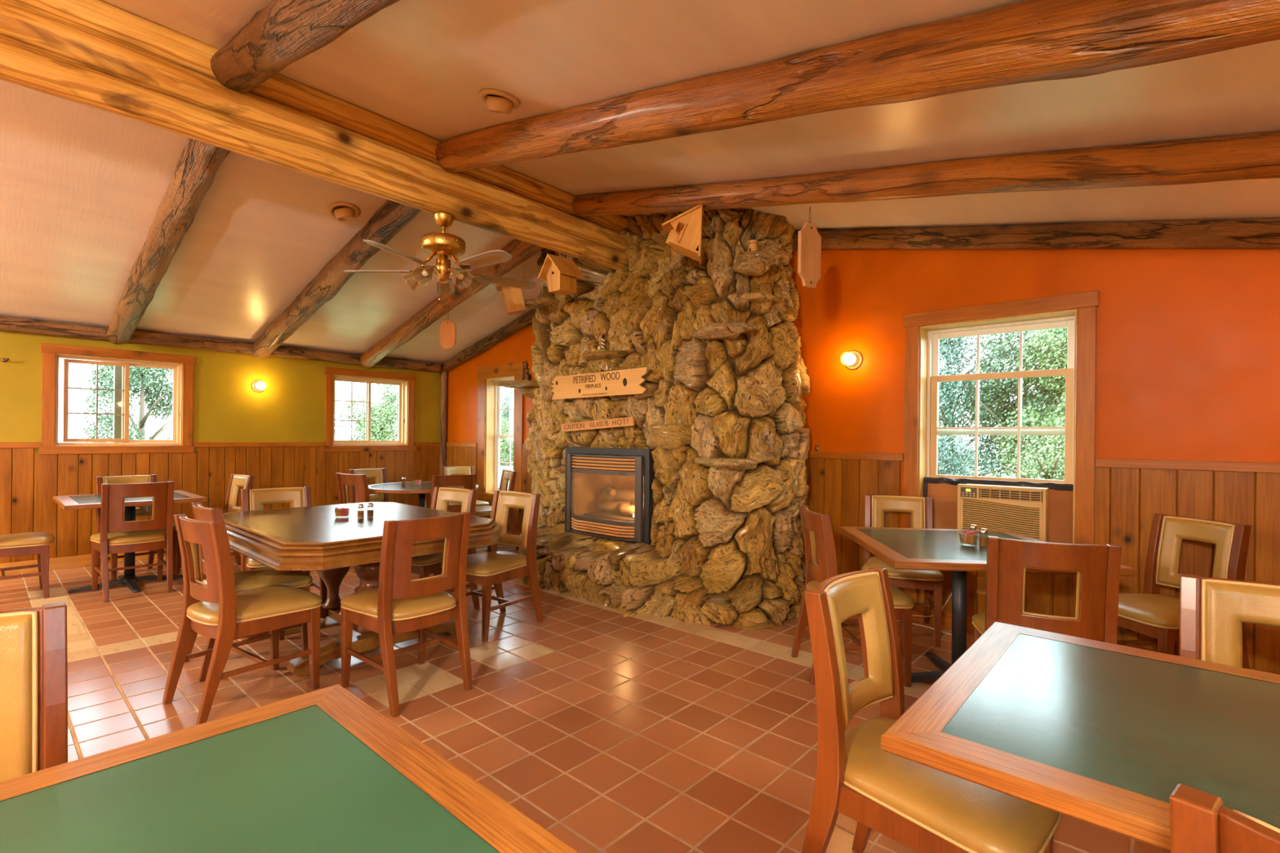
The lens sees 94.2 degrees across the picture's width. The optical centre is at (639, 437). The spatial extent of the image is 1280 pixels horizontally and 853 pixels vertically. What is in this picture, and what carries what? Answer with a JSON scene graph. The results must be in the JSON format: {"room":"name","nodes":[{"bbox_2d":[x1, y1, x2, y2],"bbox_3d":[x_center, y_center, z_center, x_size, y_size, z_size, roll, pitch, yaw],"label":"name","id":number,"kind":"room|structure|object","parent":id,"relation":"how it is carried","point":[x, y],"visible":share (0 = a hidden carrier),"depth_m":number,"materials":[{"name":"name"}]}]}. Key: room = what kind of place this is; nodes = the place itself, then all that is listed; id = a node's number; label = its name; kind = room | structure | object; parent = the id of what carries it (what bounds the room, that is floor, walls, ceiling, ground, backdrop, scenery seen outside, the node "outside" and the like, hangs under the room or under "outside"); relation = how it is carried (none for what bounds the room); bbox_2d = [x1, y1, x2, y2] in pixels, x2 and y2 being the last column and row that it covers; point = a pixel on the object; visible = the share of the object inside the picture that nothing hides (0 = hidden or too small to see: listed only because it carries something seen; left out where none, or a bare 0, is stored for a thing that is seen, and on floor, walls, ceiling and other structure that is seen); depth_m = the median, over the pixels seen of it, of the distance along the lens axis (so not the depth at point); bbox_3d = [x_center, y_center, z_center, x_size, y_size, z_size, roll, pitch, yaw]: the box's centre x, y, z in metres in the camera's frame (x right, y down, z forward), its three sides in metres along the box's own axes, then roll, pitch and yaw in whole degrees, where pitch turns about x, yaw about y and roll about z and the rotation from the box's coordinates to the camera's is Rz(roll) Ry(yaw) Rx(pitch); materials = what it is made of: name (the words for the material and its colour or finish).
{"room":"restaurant dining room","nodes":[
{"label":"restaurant dining room","id":0,"kind":"room"},
{"bbox_2d":[0,329,441,559],"bbox_3d":[-5.704,0.077,5.726,0.155,2.380,8.300,1,0,42],"label":"wall","id":1,"kind":"structure","parent":0,"point":[226,408],"depth_m":6.80,"materials":[{"name":"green paint"}]},
{"bbox_2d":[0,548,165,575],"bbox_3d":[-5.552,1.214,5.768,0.032,0.110,7.980,1,0,42],"label":"baseboard","id":2,"kind":"structure","parent":1,"relation":"attached to","point":[71,562],"depth_m":5.73,"materials":[{"name":"brown wood"}]},
{"bbox_2d":[39,342,195,454],"bbox_3d":[-5.322,-0.361,6.109,0.172,1.055,1.195,1,0,42],"label":"window","id":3,"kind":"structure","parent":1,"relation":"in","point":[182,366],"depth_m":6.04,"materials":[{"name":"brown wood"}]},
{"bbox_2d":[0,445,439,563],"bbox_3d":[-5.562,0.684,5.761,0.018,1.170,7.948,1,0,42],"label":"wainscoting","id":4,"kind":"structure","parent":1,"relation":"attached to","point":[206,472],"depth_m":6.40,"materials":[{"name":"brown wood"}]},
{"bbox_2d":[0,442,439,448],"bbox_3d":[-5.565,0.076,5.742,0.030,0.055,7.910,1,0,42],"label":"trim","id":5,"kind":"structure","parent":1,"relation":"attached to","point":[2,445],"depth_m":6.80,"materials":[{"name":"brown wood"}]},
{"bbox_2d":[0,315,441,372],"bbox_3d":[-5.520,-1.028,5.692,0.151,0.145,7.840,1,0,42],"label":"ceiling beam","id":6,"kind":"structure","parent":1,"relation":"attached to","point":[17,324],"depth_m":6.40,"materials":[{"name":"brown wood"}]},
{"bbox_2d":[251,379,267,392],"bbox_3d":[-4.410,-0.598,6.922,0.166,0.148,0.148,1,0,42],"label":"wall sconce","id":7,"kind":"object","parent":1,"relation":"attached to","point":[258,385],"visible":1,"depth_m":6.93,"materials":[{"name":"white glass"}]},
{"bbox_2d":[324,366,415,451],"bbox_3d":[-3.635,-0.348,8.003,0.187,1.070,1.208,1,0,42],"label":"window","id":8,"kind":"structure","parent":1,"relation":"in","point":[406,382],"depth_m":8.02,"materials":[{"name":"brown wood"}]},
{"bbox_2d":[0,544,1170,852],"bbox_3d":[-2.170,1.351,2.749,9.700,0.100,8.600,1,0,42],"label":"floor","id":9,"kind":"structure","parent":0,"point":[611,732],"depth_m":2.95,"materials":[{"name":"tile"}]},
{"bbox_2d":[0,532,55,598],"bbox_3d":[-5.018,0.817,4.693,0.497,0.915,0.577,1,0,42],"label":"dining chair","id":10,"kind":"object","parent":9,"relation":"on","point":[28,543],"visible":1,"depth_m":4.68,"materials":[{"name":"beige leather"}]},
{"bbox_2d":[0,601,67,782],"bbox_3d":[-1.352,0.852,1.097,0.577,0.915,0.497,1,0,42],"label":"dining chair","id":11,"kind":"object","parent":9,"relation":"on","point":[33,651],"visible":0.77,"depth_m":1.34,"materials":[{"name":"beige leather"}]},
{"bbox_2d":[53,489,208,592],"bbox_3d":[-4.433,0.900,5.172,1.000,0.760,0.900,1,0,42],"label":"dining table","id":12,"kind":"object","parent":9,"relation":"on","point":[129,579],"visible":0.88,"depth_m":5.08,"materials":[{"name":"brown wood"}]},
{"bbox_2d":[89,480,174,602],"bbox_3d":[-4.222,0.824,4.962,0.577,0.915,0.497,1,0,42],"label":"dining chair","id":13,"kind":"object","parent":9,"relation":"on","point":[116,535],"visible":1,"depth_m":4.83,"materials":[{"name":"brown wood"}]},
{"bbox_2d":[94,474,177,580],"bbox_3d":[-4.628,0.820,5.458,0.577,0.915,0.497,1,0,33],"label":"dining chair","id":14,"kind":"object","parent":9,"relation":"on","point":[145,510],"visible":0.29,"depth_m":5.51,"materials":[{"name":"brown wood"}]},
{"bbox_2d":[174,474,254,573],"bbox_3d":[-4.016,0.826,5.633,0.497,0.915,0.577,1,0,37],"label":"dining chair","id":15,"kind":"object","parent":9,"relation":"on","point":[237,481],"visible":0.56,"depth_m":5.84,"materials":[{"name":"beige leather"}]},
{"bbox_2d":[162,514,322,725],"bbox_3d":[-1.993,0.846,3.029,0.497,0.915,0.577,1,0,34],"label":"dining chair","id":16,"kind":"object","parent":9,"relation":"on","point":[214,609],"visible":1,"depth_m":2.89,"materials":[{"name":"brown wood"}]},
{"bbox_2d":[184,502,312,681],"bbox_3d":[-2.295,0.843,3.510,0.497,0.915,0.577,1,0,42],"label":"dining chair","id":17,"kind":"object","parent":9,"relation":"on","point":[244,580],"visible":0.34,"depth_m":3.44,"materials":[{"name":"beige leather"}]},
{"bbox_2d":[240,486,327,618],"bbox_3d":[-2.587,0.840,4.312,0.497,0.915,0.577,1,0,-42],"label":"dining chair","id":18,"kind":"object","parent":9,"relation":"on","point":[251,500],"visible":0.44,"depth_m":4.41,"materials":[{"name":"beige leather"}]},
{"bbox_2d":[0,684,578,852],"bbox_3d":[-0.646,0.936,0.669,0.960,0.760,0.960,1,0,42],"label":"dining table","id":19,"kind":"object","parent":9,"relation":"on","point":[322,771],"visible":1,"depth_m":0.92,"materials":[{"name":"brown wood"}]},
{"bbox_2d":[335,472,369,504],"bbox_3d":[-2.887,0.837,6.351,0.497,0.915,0.577,1,0,30],"label":"dining chair","id":20,"kind":"object","parent":9,"relation":"on","point":[359,481],"visible":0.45,"depth_m":6.10,"materials":[{"name":"brown wood"}]},
{"bbox_2d":[222,502,501,676],"bbox_3d":[-1.925,0.921,3.970,1.789,0.766,1.339,1,0,42],"label":"table","id":21,"kind":"object","parent":9,"relation":"on","point":[311,538],"visible":0.59,"depth_m":3.54,"materials":[{"name":"brown wood"}]},
{"bbox_2d":[357,503,364,519],"bbox_3d":[-1.848,0.490,3.938,0.041,0.097,0.041,1,0,42],"label":"shaker","id":22,"kind":"object","parent":21,"relation":"on","point":[360,513],"visible":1,"depth_m":3.92,"materials":[{"name":"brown glass"}]},
{"bbox_2d":[367,502,373,517],"bbox_3d":[-1.813,0.490,4.000,0.041,0.097,0.041,1,0,42],"label":"shaker","id":23,"kind":"object","parent":21,"relation":"on","point":[370,512],"visible":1,"depth_m":3.99,"materials":[{"name":"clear glass"}]},
{"bbox_2d":[348,467,388,503],"bbox_3d":[-3.058,0.835,6.944,0.577,0.915,0.497,1,0,35],"label":"dining chair","id":24,"kind":"object","parent":9,"relation":"on","point":[380,475],"visible":0.34,"depth_m":7.12,"materials":[{"name":"beige leather"}]},
{"bbox_2d":[340,511,472,717],"bbox_3d":[-1.225,0.853,3.128,0.577,0.915,0.497,1,0,41],"label":"dining chair","id":25,"kind":"object","parent":9,"relation":"on","point":[400,604],"visible":1,"depth_m":2.98,"materials":[{"name":"brown wood"}]},
{"bbox_2d":[368,481,478,507],"bbox_3d":[-2.428,0.919,6.637,1.200,0.760,1.200,1,0,42],"label":"round table","id":26,"kind":"object","parent":9,"relation":"on","point":[424,488],"visible":0.34,"depth_m":6.41,"materials":[{"name":"brown wood"}]},
{"bbox_2d":[439,368,447,475],"bbox_3d":[-2.874,0.145,8.694,0.103,2.300,0.106,1,0,15],"label":"post","id":27,"kind":"object","parent":9,"relation":"on","point":[443,402],"visible":0.69,"depth_m":8.65,"materials":[{"name":"brown wood"}]},
{"bbox_2d":[410,486,479,609],"bbox_3d":[-1.551,0.850,4.412,0.497,0.915,0.577,1,0,33],"label":"dining chair","id":28,"kind":"object","parent":9,"relation":"on","point":[424,566],"visible":0.41,"depth_m":4.48,"materials":[{"name":"beige leather"}]},
{"bbox_2d":[430,474,476,554],"bbox_3d":[-2.050,0.845,6.313,0.497,0.915,0.577,1,0,-38],"label":"dining chair","id":29,"kind":"object","parent":9,"relation":"on","point":[468,482],"visible":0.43,"depth_m":6.12,"materials":[{"name":"brown wood"}]},
{"bbox_2d":[440,466,488,506],"bbox_3d":[-2.266,0.843,7.656,0.497,0.915,0.577,1,0,-40],"label":"dining chair","id":30,"kind":"object","parent":9,"relation":"on","point":[453,470],"visible":0.34,"depth_m":7.78,"materials":[{"name":"beige leather"}]},
{"bbox_2d":[440,489,542,642],"bbox_3d":[-1.028,0.855,4.135,0.497,0.915,0.577,1,0,36],"label":"dining chair","id":31,"kind":"object","parent":9,"relation":"on","point":[493,566],"visible":0.87,"depth_m":4.14,"materials":[{"name":"beige leather"}]},
{"bbox_2d":[474,469,519,550],"bbox_3d":[-1.743,0.848,6.934,0.577,0.915,0.497,1,0,-28],"label":"dining chair","id":32,"kind":"object","parent":9,"relation":"on","point":[480,511],"visible":0.47,"depth_m":6.83,"materials":[{"name":"beige leather"}]},
{"bbox_2d":[491,207,809,630],"bbox_3d":[-0.244,-0.351,5.433,3.589,3.342,1.451,1,0,42],"label":"stone fireplace","id":33,"kind":"object","parent":9,"relation":"on","point":[722,415],"visible":0.87,"depth_m":4.58,"materials":[{"name":"brown stone"}]},
{"bbox_2d":[0,37,628,270],"bbox_3d":[-2.551,-1.645,2.848,0.174,0.174,7.560,1,0,42],"label":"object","id":34,"kind":"structure","parent":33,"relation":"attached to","point":[20,64],"depth_m":3.25,"materials":[{"name":"brown wood"}]},
{"bbox_2d":[0,0,627,252],"bbox_3d":[-2.549,-1.810,2.847,0.178,0.179,7.560,1,0,42],"label":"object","id":35,"kind":"structure","parent":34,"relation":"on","point":[20,24],"depth_m":3.25,"materials":[{"name":"brown wood"}]},
{"bbox_2d":[7,0,630,231],"bbox_3d":[-2.540,-1.970,2.841,0.183,0.152,7.560,1,0,42],"label":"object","id":36,"kind":"structure","parent":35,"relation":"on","point":[101,18],"depth_m":3.37,"materials":[{"name":"brown wood"}]},
{"bbox_2d":[343,211,536,301],"bbox_3d":[-1.330,-1.243,4.131,1.291,0.610,1.327,1,0,42],"label":"ceiling fan","id":37,"kind":"object","parent":34,"relation":"hanging from","point":[444,246],"visible":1,"depth_m":4.07,"materials":[{"name":"gold metal"}]},
{"bbox_2d":[537,252,585,295],"bbox_3d":[-0.653,-1.375,4.940,0.254,0.365,0.312,1,0,36],"label":"birdhouse","id":38,"kind":"object","parent":34,"relation":"hanging from","point":[561,273],"visible":1,"depth_m":4.88,"materials":[{"name":"red wood"}]},
{"bbox_2d":[521,360,531,380],"bbox_3d":[-1.223,-0.714,6.430,0.128,0.231,0.100,1,0,42],"label":"lighthouse figurine","id":39,"kind":"object","parent":33,"relation":"on","point":[528,376],"visible":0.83,"depth_m":6.42,"materials":[{"name":"brown metal"}]},
{"bbox_2d":[560,416,635,431],"bbox_3d":[-0.381,-0.106,5.104,0.892,0.125,0.024,1,0,42],"label":"wooden sign","id":40,"kind":"object","parent":33,"relation":"attached to","point":[626,421],"visible":1,"depth_m":5.07,"materials":[{"name":"brown wood"}]},
{"bbox_2d":[551,367,648,399],"bbox_3d":[-0.372,-0.449,5.093,1.154,0.218,0.034,1,0,41],"label":"wooden sign","id":41,"kind":"object","parent":33,"relation":"attached to","point":[628,381],"visible":1,"depth_m":5.04,"materials":[{"name":"brown wood"}]},
{"bbox_2d":[597,333,607,351],"bbox_3d":[-0.317,-0.815,5.108,0.110,0.172,0.108,1,0,42],"label":"lighthouse figurine","id":42,"kind":"object","parent":33,"relation":"on","point":[602,348],"visible":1,"depth_m":5.09,"materials":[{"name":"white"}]},
{"bbox_2d":[564,446,653,544],"bbox_3d":[-0.202,0.493,5.340,1.040,0.795,0.524,1,0,42],"label":"fireplace insert","id":43,"kind":"object","parent":33,"relation":"in","point":[609,497],"visible":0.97,"depth_m":5.25,"materials":[{"name":"black metal"}]},
{"bbox_2d":[570,517,634,538],"bbox_3d":[-0.338,0.789,5.192,0.910,0.108,0.125,1,0,42],"label":"grille","id":44,"kind":"object","parent":43,"relation":"attached to","point":[585,526],"depth_m":5.11,"materials":[{"name":"black"}]},
{"bbox_2d":[571,455,644,472],"bbox_3d":[-0.332,0.229,5.192,0.910,0.118,0.125,1,0,42],"label":"grille","id":45,"kind":"object","parent":43,"relation":"attached to","point":[610,464],"depth_m":5.08,"materials":[{"name":"gold"}]},
{"bbox_2d":[747,232,757,251],"bbox_3d":[0.808,-1.385,4.266,0.076,0.158,0.076,1,0,42],"label":"lighthouse figurine","id":46,"kind":"object","parent":33,"relation":"on","point":[752,242],"visible":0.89,"depth_m":4.24,"materials":[{"name":"brown wood"}]},
{"bbox_2d":[791,505,914,687],"bbox_3d":[1.210,0.877,3.407,0.577,0.915,0.497,1,0,0],"label":"dining chair","id":47,"kind":"object","parent":9,"relation":"on","point":[820,524],"visible":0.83,"depth_m":3.25,"materials":[{"name":"brown wood"}]},
{"bbox_2d":[861,494,943,647],"bbox_3d":[1.789,0.882,4.104,0.497,0.915,0.577,1,0,20],"label":"dining chair","id":48,"kind":"object","parent":9,"relation":"on","point":[921,508],"visible":0.52,"depth_m":4.21,"materials":[{"name":"beige leather"}]},
{"bbox_2d":[896,592,951,635],"bbox_3d":[2.005,1.130,4.212,0.549,0.421,0.191,1,0,42],"label":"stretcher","id":49,"kind":"object","parent":9,"relation":"on","point":[950,595],"visible":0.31,"depth_m":4.19,"materials":[{"name":"brown wood"}]},
{"bbox_2d":[801,566,1062,852],"bbox_3d":[0.767,0.872,1.586,0.577,0.915,0.497,1,0,44],"label":"dining chair","id":50,"kind":"object","parent":9,"relation":"on","point":[924,809],"visible":0.93,"depth_m":1.54,"materials":[{"name":"beige leather"}]},
{"bbox_2d":[839,526,1135,682],"bbox_3d":[1.737,0.959,3.239,1.030,0.760,1.100,1,0,6],"label":"dining table","id":51,"kind":"object","parent":9,"relation":"on","point":[903,548],"visible":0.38,"depth_m":3.21,"materials":[{"name":"brown wood"}]},
{"bbox_2d":[978,528,987,547],"bbox_3d":[1.816,0.531,3.145,0.041,0.097,0.041,1,0,42],"label":"shaker","id":52,"kind":"object","parent":51,"relation":"on","point":[982,540],"visible":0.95,"depth_m":3.13,"materials":[{"name":"clear glass"}]},
{"bbox_2d":[972,536,1121,644],"bbox_3d":[1.769,0.882,2.631,0.497,0.915,0.577,1,0,25],"label":"dining chair","id":53,"kind":"object","parent":9,"relation":"on","point":[1097,567],"visible":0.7,"depth_m":2.40,"materials":[{"name":"brown wood"}]},
{"bbox_2d":[880,622,1279,852],"bbox_3d":[1.136,0.953,1.177,0.960,0.760,0.960,1,0,42],"label":"dining table","id":54,"kind":"object","parent":9,"relation":"on","point":[1102,735],"visible":0.96,"depth_m":1.16,"materials":[{"name":"brown wood"}]},
{"bbox_2d":[1099,514,1251,669],"bbox_3d":[2.745,0.891,3.130,0.577,0.915,0.497,1,0,-7],"label":"dining chair","id":55,"kind":"object","parent":9,"relation":"on","point":[1155,615],"visible":0.63,"depth_m":3.07,"materials":[{"name":"beige leather"}]},
{"bbox_2d":[1168,783,1279,852],"bbox_3d":[0.938,0.874,0.662,0.577,0.915,0.497,1,0,-38],"label":"dining chair","id":56,"kind":"object","parent":9,"relation":"on","point":[1200,823],"visible":1,"depth_m":0.66,"materials":[{"name":"brown wood"}]},
{"bbox_2d":[1178,573,1279,667],"bbox_3d":[1.683,0.881,1.524,0.497,0.915,0.577,1,0,42],"label":"dining chair","id":57,"kind":"object","parent":9,"relation":"on","point":[1213,611],"visible":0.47,"depth_m":1.75,"materials":[{"name":"beige leather"}]},
{"bbox_2d":[0,0,1279,364],"bbox_3d":[-2.142,-1.576,2.749,9.700,1.175,8.600,1,0,42],"label":"ceiling","id":58,"kind":"structure","parent":0,"point":[82,188],"depth_m":3.32,"materials":[{"name":"paint"}]},
{"bbox_2d":[106,137,230,344],"bbox_3d":[-3.736,-1.471,4.640,4.045,1.120,0.221,1,0,42],"label":"rafter","id":59,"kind":"object","parent":58,"relation":"attached to","point":[197,166],"visible":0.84,"depth_m":4.33,"materials":[{"name":"brown wood"}]},
{"bbox_2d":[210,0,399,93],"bbox_3d":[-0.368,-1.421,1.529,4.832,1.160,0.222,1,0,42],"label":"rafter","id":60,"kind":"object","parent":58,"relation":"attached to","point":[282,33],"visible":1,"depth_m":2.46,"materials":[{"name":"brown wood"}]},
{"bbox_2d":[252,200,421,358],"bbox_3d":[-2.907,-1.460,5.566,4.048,1.127,0.230,1,0,42],"label":"rafter","id":61,"kind":"object","parent":58,"relation":"attached to","point":[388,220],"visible":0.87,"depth_m":5.34,"materials":[{"name":"brown wood"}]},
{"bbox_2d":[327,201,360,221],"bbox_3d":[-2.333,-1.763,4.691,0.230,0.107,0.235,1,0,37],"label":"light","id":62,"kind":"object","parent":58,"relation":"attached to","point":[342,211],"visible":1,"depth_m":4.64,"materials":[{"name":"brown"}]},
{"bbox_2d":[360,239,544,368],"bbox_3d":[-2.098,-1.455,6.468,4.045,1.122,0.217,1,0,42],"label":"rafter","id":63,"kind":"object","parent":58,"relation":"attached to","point":[520,251],"visible":0.7,"depth_m":6.49,"materials":[{"name":"red wood"}]},
{"bbox_2d":[440,313,456,349],"bbox_3d":[-2.057,-1.175,6.375,0.170,0.464,0.022,1,0,4],"label":"board","id":64,"kind":"object","parent":63,"relation":"hanging from","point":[447,327],"visible":1,"depth_m":6.37,"materials":[{"name":"brown wood"}]},
{"bbox_2d":[495,262,525,315],"bbox_3d":[-1.210,-1.396,5.582,0.278,0.486,0.201,1,0,-10],"label":"birdhouse","id":65,"kind":"object","parent":63,"relation":"hanging from","point":[513,299],"visible":0.73,"depth_m":5.52,"materials":[{"name":"red wood"}]},
{"bbox_2d":[441,309,536,371],"bbox_3d":[-1.327,-1.477,7.328,4.030,1.066,0.153,1,0,42],"label":"rafter","id":66,"kind":"object","parent":58,"relation":"attached to","point":[525,320],"visible":0.52,"depth_m":7.83,"materials":[{"name":"brown wood"}]},
{"bbox_2d":[479,88,519,114],"bbox_3d":[-0.747,-1.775,3.165,0.215,0.114,0.211,1,0,-33],"label":"light","id":67,"kind":"object","parent":58,"relation":"attached to","point":[496,100],"visible":1,"depth_m":3.13,"materials":[{"name":"brown"}]},
{"bbox_2d":[435,0,1279,173],"bbox_3d":[0.478,-1.407,2.474,4.830,1.172,0.237,1,0,42],"label":"rafter","id":68,"kind":"object","parent":58,"relation":"attached to","point":[1025,41],"visible":1,"depth_m":1.99,"materials":[{"name":"red wood"}]},
{"bbox_2d":[573,130,1279,216],"bbox_3d":[1.282,-1.425,3.372,4.824,1.121,0.187,1,0,42],"label":"rafter","id":69,"kind":"object","parent":58,"relation":"attached to","point":[1250,156],"visible":1,"depth_m":2.88,"materials":[{"name":"red wood"}]},
{"bbox_2d":[661,185,703,263],"bbox_3d":[0.302,-1.501,4.168,0.282,0.528,0.190,1,0,8],"label":"birdhouse","id":70,"kind":"object","parent":69,"relation":"hanging from","point":[685,230],"visible":1,"depth_m":4.09,"materials":[{"name":"brown wood"}]},
{"bbox_2d":[797,206,821,288],"bbox_3d":[1.027,-1.150,3.598,0.190,0.485,0.026,1,0,-36],"label":"board","id":71,"kind":"object","parent":69,"relation":"hanging from","point":[809,246],"visible":1,"depth_m":3.58,"materials":[{"name":"brown wood"}]},
{"bbox_2d":[791,217,1279,248],"bbox_3d":[2.084,-1.423,4.266,4.821,1.111,0.174,1,0,42],"label":"rafter","id":72,"kind":"object","parent":58,"relation":"attached to","point":[1260,233],"visible":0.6,"depth_m":3.65,"materials":[{"name":"brown wood"}]},
{"bbox_2d":[446,248,1279,667],"bbox_3d":[0.591,-0.344,5.811,9.700,3.345,0.225,1,0,42],"label":"wall","id":73,"kind":"structure","parent":0,"point":[1188,340],"depth_m":3.63,"materials":[{"name":"orange paint"}]},
{"bbox_2d":[476,361,524,500],"bbox_3d":[-1.785,-0.055,7.899,1.030,1.800,0.234,1,0,42],"label":"window","id":74,"kind":"structure","parent":73,"relation":"in","point":[489,396],"depth_m":8.05,"materials":[{"name":"brown wood"}]},
{"bbox_2d":[840,351,862,369],"bbox_3d":[1.625,-0.607,4.625,0.148,0.148,0.166,1,0,42],"label":"wall sconce","id":75,"kind":"object","parent":73,"relation":"attached to","point":[852,360],"visible":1,"depth_m":4.63,"materials":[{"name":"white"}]},
{"bbox_2d":[840,351,857,366],"bbox_3d":[1.609,-0.607,4.607,0.114,0.114,0.120,1,0,42],"label":"bulb","id":76,"kind":"object","parent":75,"relation":"on","point":[851,359],"depth_m":4.61,"materials":[{"name":"white glass"}]},
{"bbox_2d":[446,445,1279,673],"bbox_3d":[0.518,0.742,5.704,9.048,1.170,0.018,1,0,42],"label":"wainscoting","id":77,"kind":"structure","parent":73,"relation":"attached to","point":[837,487],"depth_m":3.54,"materials":[{"name":"brown wood"}]},
{"bbox_2d":[446,442,1279,473],"bbox_3d":[0.535,0.135,5.686,9.010,0.055,0.030,1,0,42],"label":"trim","id":78,"kind":"structure","parent":73,"relation":"attached to","point":[1201,465],"depth_m":3.48,"materials":[{"name":"brown wood"}]},
{"bbox_2d":[507,529,1279,675],"bbox_3d":[0.501,1.272,5.706,9.070,0.110,0.032,1,0,42],"label":"baseboard","id":79,"kind":"structure","parent":73,"relation":"attached to","point":[946,616],"depth_m":4.20,"materials":[{"name":"brown wood"}]},
{"bbox_2d":[977,577,986,595],"bbox_3d":[2.335,1.015,4.056,0.070,0.114,0.009,1,0,42],"label":"wall outlet","id":80,"kind":"object","parent":73,"relation":"attached to","point":[981,582],"visible":0.84,"depth_m":4.06,"materials":[{"name":"brown plastic"}]},
{"bbox_2d":[902,290,1099,617],"bbox_3d":[2.452,0.212,4.119,1.152,2.228,0.264,1,0,42],"label":"window","id":81,"kind":"structure","parent":73,"relation":"in","point":[1077,312],"depth_m":4.08,"materials":[{"name":"brown wood"}]},
{"bbox_2d":[923,482,928,497],"bbox_3d":[2.115,0.521,4.408,0.025,0.364,0.019,1,0,42],"label":"tape strip","id":82,"kind":"object","parent":81,"relation":"attached to","point":[925,485],"visible":0.36,"depth_m":4.40,"materials":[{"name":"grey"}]},
{"bbox_2d":[927,483,957,528],"bbox_3d":[2.224,0.515,4.328,0.290,0.383,0.018,1,0,42],"label":"panel","id":83,"kind":"object","parent":81,"relation":"attached to","point":[944,496],"visible":0.43,"depth_m":4.33,"materials":[{"name":"orange wood"}]},
{"bbox_2d":[924,476,1073,491],"bbox_3d":[2.451,0.321,4.118,0.905,0.053,0.046,1,0,42],"label":"tape strip","id":84,"kind":"object","parent":81,"relation":"attached to","point":[1059,486],"visible":0.83,"depth_m":4.09,"materials":[{"name":"grey"}]},
{"bbox_2d":[957,483,1049,542],"bbox_3d":[2.525,0.512,4.086,0.505,0.374,0.512,1,0,42],"label":"air conditioner","id":85,"kind":"object","parent":81,"relation":"attached to","point":[1021,510],"visible":0.84,"depth_m":3.89,"materials":[{"name":"brown plastic"}]},
{"bbox_2d":[980,488,1041,502],"bbox_3d":[2.405,0.376,3.867,0.341,0.063,0.016,1,0,42],"label":"air vent","id":86,"kind":"object","parent":85,"relation":"attached to","point":[987,495],"depth_m":3.86,"materials":[{"name":"brown plastic"}]},
{"bbox_2d":[1048,488,1073,543],"bbox_3d":[2.740,0.520,3.865,0.134,0.383,0.018,1,0,42],"label":"panel","id":87,"kind":"object","parent":81,"relation":"attached to","point":[1061,502],"visible":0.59,"depth_m":3.87,"materials":[{"name":"orange wood"}]},
{"label":"outside","id":88,"kind":"structure","parent":0,"visible":0},
{"bbox_2d":[499,452,1057,488],"bbox_3d":[-4.048,1.533,29.946,150.000,0.001,150.000,1,0,42],"label":"ground","id":89,"kind":"structure","parent":88,"point":[501,468],"depth_m":28.78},
{"bbox_2d":[112,362,129,438],"bbox_3d":[-5.622,-0.232,6.447,0.100,3.400,0.120,1,0,42],"label":"porch post","id":90,"kind":"object","parent":89,"relation":"on","point":[117,371],"visible":0.14,"depth_m":6.39,"materials":[{"name":"grey"}]},
{"bbox_2d":[80,361,173,439],"bbox_3d":[-11.130,-0.504,13.193,2.098,4.045,2.813,1,0,30],"label":"tree","id":91,"kind":"object","parent":89,"relation":"on","point":[140,375],"visible":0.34,"depth_m":13.01,"materials":[{"name":"green plant"}]},
{"bbox_2d":[334,400,351,439],"bbox_3d":[-9.994,-0.583,16.916,2.708,4.224,2.978,1,0,11],"label":"tree","id":92,"kind":"object","parent":89,"relation":"on","point":[335,402],"visible":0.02,"depth_m":17.66,"materials":[{"name":"green plant"}]},
{"bbox_2d":[341,383,398,440],"bbox_3d":[-7.282,-0.338,17.106,2.336,3.788,2.434,1,0,42],"label":"tree","id":93,"kind":"object","parent":89,"relation":"on","point":[380,427],"visible":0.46,"depth_m":16.61,"materials":[{"name":"green plant"}]},
{"bbox_2d":[499,413,513,466],"bbox_3d":[-7.065,0.290,32.604,3.694,3.089,4.094,1,0,42],"label":"tree","id":94,"kind":"object","parent":89,"relation":"on","point":[505,428],"visible":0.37,"depth_m":31.55,"materials":[{"name":"green plant"}]},
{"bbox_2d":[501,390,514,457],"bbox_3d":[-7.632,-0.478,37.558,4.986,4.919,4.574,1,0,13],"label":"tree","id":95,"kind":"object","parent":89,"relation":"on","point":[506,412],"visible":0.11,"depth_m":36.51,"materials":[{"name":"green plant"}]},
{"bbox_2d":[937,435,1002,477],"bbox_3d":[4.766,0.740,9.488,1.788,1.871,2.172,1,0,42],"label":"tree","id":96,"kind":"object","parent":89,"relation":"on","point":[945,463],"visible":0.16,"depth_m":9.22,"materials":[{"name":"green plant"}]},
{"bbox_2d":[937,334,1042,477],"bbox_3d":[6.336,-0.572,12.097,3.586,4.517,3.068,1,0,42],"label":"tree","id":97,"kind":"object","parent":89,"relation":"on","point":[947,396],"visible":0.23,"depth_m":11.60,"materials":[{"name":"green plant"}]},
{"bbox_2d":[960,329,1066,476],"bbox_3d":[7.129,-0.362,10.688,2.396,4.114,2.528,1,0,-37],"label":"tree","id":98,"kind":"object","parent":89,"relation":"on","point":[999,398],"visible":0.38,"depth_m":10.67,"materials":[{"name":"green plant"}]},
{"bbox_2d":[993,411,1065,479],"bbox_3d":[5.367,0.725,7.977,1.775,2.116,1.928,1,0,-8],"label":"tree","id":99,"kind":"object","parent":89,"relation":"on","point":[1046,473],"visible":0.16,"depth_m":7.89,"materials":[{"name":"green plant"}]},
{"bbox_2d":[991,327,1067,475],"bbox_3d":[7.094,-0.122,9.644,2.473,3.633,2.433,1,0,26],"label":"tree","id":100,"kind":"object","parent":89,"relation":"on","point":[1053,357],"visible":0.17,"depth_m":9.53,"materials":[{"name":"green plant"}]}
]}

